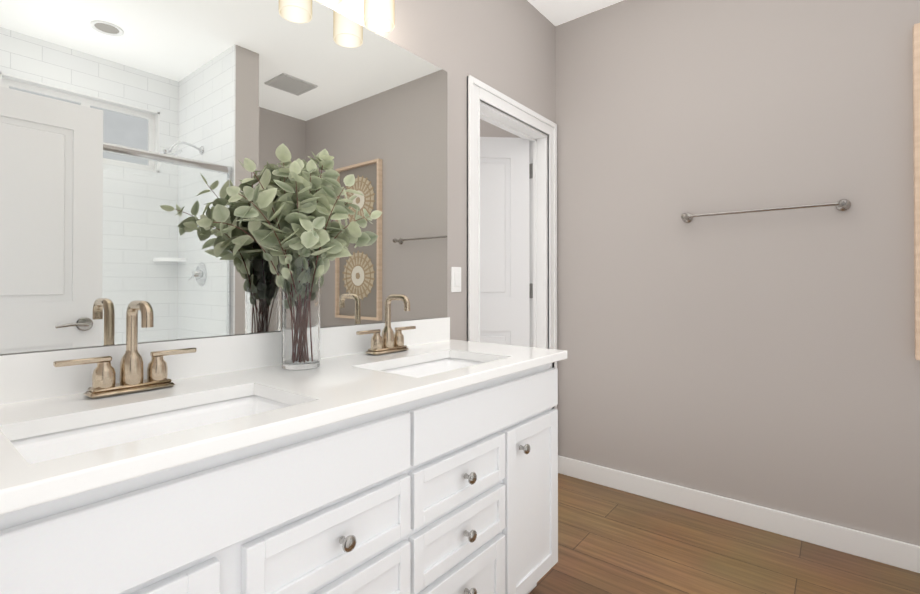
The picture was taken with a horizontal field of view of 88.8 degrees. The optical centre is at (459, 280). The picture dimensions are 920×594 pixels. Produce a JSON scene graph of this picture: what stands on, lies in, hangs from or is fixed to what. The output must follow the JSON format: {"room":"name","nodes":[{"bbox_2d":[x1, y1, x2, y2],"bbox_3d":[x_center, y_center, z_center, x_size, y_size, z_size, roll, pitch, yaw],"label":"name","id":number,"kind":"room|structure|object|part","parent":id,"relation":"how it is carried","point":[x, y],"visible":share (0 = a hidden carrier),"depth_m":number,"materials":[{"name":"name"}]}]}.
{"room":"bathroom","nodes":[
{"label":"bathroom","id":0,"kind":"room"},
{"bbox_2d":[0,317,451,404],"bbox_3d":[-0.573,0.207,1.422,0.019,0.100,1.661,0,-1,39],"label":"backsplash","id":1,"kind":"structure","parent":0,"relation":"attached to","point":[23,376],"depth_m":1.24,"materials":[{"name":"white stone"}]},
{"bbox_2d":[0,0,555,354],"bbox_3d":[-0.339,-0.206,1.824,0.126,2.740,2.820,0,-1,39],"label":"wall","id":2,"kind":"structure","parent":0,"point":[134,134],"depth_m":1.31,"materials":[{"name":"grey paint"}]},
{"bbox_2d":[315,0,342,4],"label":"sconce","id":3,"kind":"object","parent":2,"relation":"attached to","point":[327,2],"depth_m":1.53,"materials":[{"name":"white glass"}]},
{"bbox_2d":[364,0,394,32],"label":"sconce","id":4,"kind":"object","parent":2,"relation":"attached to","point":[379,16],"depth_m":1.63,"materials":[{"name":"white glass"}]},
{"bbox_2d":[451,267,460,291],"bbox_3d":[-0.015,-0.004,2.125,0.012,0.114,0.070,0,-1,39],"label":"light switch","id":5,"kind":"object","parent":2,"relation":"attached to","point":[455,279],"visible":1,"depth_m":2.12,"materials":[{"name":"plastic"}]},
{"bbox_2d":[527,0,623,25],"bbox_3d":[0.132,-1.608,1.532,4.640,0.060,2.940,0,-1,39],"label":"ceiling","id":6,"kind":"structure","parent":0,"point":[556,12],"depth_m":2.70,"materials":[{"name":"paint"}]},
{"bbox_2d":[480,0,919,545],"bbox_3d":[1.016,-0.200,2.620,4.640,2.740,0.120,0,-1,39],"label":"wall","id":7,"kind":"structure","parent":0,"point":[766,359],"depth_m":2.26,"materials":[{"name":"beige paint"}]},
{"bbox_2d":[480,137,532,346],"bbox_3d":[0.101,0.151,2.829,0.690,2.025,0.046,0,0,-4],"label":"closet door","id":8,"kind":"structure","parent":7,"relation":"in","point":[506,175],"depth_m":2.82,"materials":[{"name":"white paint"}]},
{"bbox_2d":[467,75,556,408],"bbox_3d":[0.257,0.107,2.568,0.160,2.125,0.870,0,-1,39],"label":"door frame","id":9,"kind":"structure","parent":7,"relation":"attached to","point":[478,91],"depth_m":2.25,"materials":[{"name":"white paint"}]},
{"bbox_2d":[480,101,547,348],"bbox_3d":[0.257,0.149,2.567,0.120,2.040,0.700,0,-1,39],"label":"door frame","id":10,"kind":"structure","parent":7,"relation":"attached to","point":[538,257],"depth_m":2.81,"materials":[{"name":"white paint"}]},
{"bbox_2d":[558,455,919,572],"bbox_3d":[1.635,1.113,2.024,2.700,0.105,0.017,0,-1,39],"label":"baseboard","id":11,"kind":"structure","parent":7,"relation":"attached to","point":[893,552],"depth_m":2.19,"materials":[{"name":"white paint"}]},
{"bbox_2d":[681,199,850,222],"bbox_3d":[1.389,-0.324,2.191,0.672,0.052,0.082,0,-1,39],"label":"towel bar","id":12,"kind":"object","parent":7,"relation":"attached to","point":[843,205],"visible":1,"depth_m":2.12,"materials":[{"name":"grey metal"}]},
{"bbox_2d":[913,23,919,359],"bbox_3d":[2.039,-0.352,1.691,0.580,1.330,0.045,0,-1,39],"label":"framed artwork","id":13,"kind":"object","parent":7,"relation":"attached to","point":[916,93],"visible":0.94,"depth_m":1.85,"materials":[{"name":"brown wood"}]},
{"bbox_2d":[529,473,919,593],"bbox_3d":[0.132,1.187,1.511,4.640,0.050,2.940,0,-1,39],"label":"floor","id":14,"kind":"structure","parent":0,"point":[613,541],"depth_m":1.97,"materials":[{"name":"brown wood"}]},
{"bbox_2d":[0,357,566,593],"bbox_3d":[-0.353,0.723,1.246,0.575,0.874,1.666,0,-1,39],"label":"bathroom vanity","id":15,"kind":"object","parent":14,"relation":"on","point":[426,462],"depth_m":0.97,"materials":[{"name":"white paint"}]},
{"bbox_2d":[0,339,566,504],"bbox_3d":[-0.351,0.271,1.258,0.570,0.030,1.683,0,-1,39],"label":"countertop","id":16,"kind":"structure","parent":15,"relation":"on","point":[346,383],"depth_m":0.98,"materials":[{"name":"white stone"}]},
{"bbox_2d":[53,300,196,398],"bbox_3d":[-0.720,0.149,1.050,0.138,0.209,0.274,0,-1,39],"label":"faucet","id":17,"kind":"object","parent":16,"relation":"on","point":[105,384],"visible":1,"depth_m":1.06,"materials":[{"name":"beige metal"}]},
{"bbox_2d":[12,389,295,460],"bbox_3d":[-0.551,0.347,0.906,0.325,0.152,0.508,0,-1,39],"label":"sink","id":18,"kind":"object","parent":16,"relation":"in","point":[39,441],"depth_m":0.98,"materials":[{"name":"white ceramic"}]},
{"bbox_2d":[196,144,381,369],"bbox_3d":[-0.435,-0.072,1.367,0.278,0.656,0.543,0,-1,39],"label":"potted plant","id":19,"kind":"object","parent":16,"relation":"on","point":[305,240],"visible":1,"depth_m":1.34,"materials":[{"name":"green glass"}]},
{"bbox_3d":[-0.435,-0.061,1.365,0.217,0.599,0.467,0,-1,39],"label":"stem","id":20,"kind":"part","parent":19,"relation":"part of","materials":[{"name":"green plant"}]},
{"bbox_2d":[356,294,415,354],"bbox_3d":[-0.228,0.153,1.661,0.138,0.209,0.274,0,-1,39],"label":"faucet","id":21,"kind":"object","parent":16,"relation":"on","point":[389,341],"visible":1,"depth_m":1.67,"materials":[{"name":"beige metal"}]},
{"bbox_2d":[372,353,495,376],"bbox_3d":[-0.075,0.351,1.497,0.325,0.152,0.508,0,-1,39],"label":"sink","id":22,"kind":"object","parent":16,"relation":"in","point":[422,365],"depth_m":1.67,"materials":[{"name":"white ceramic"}]}
]}

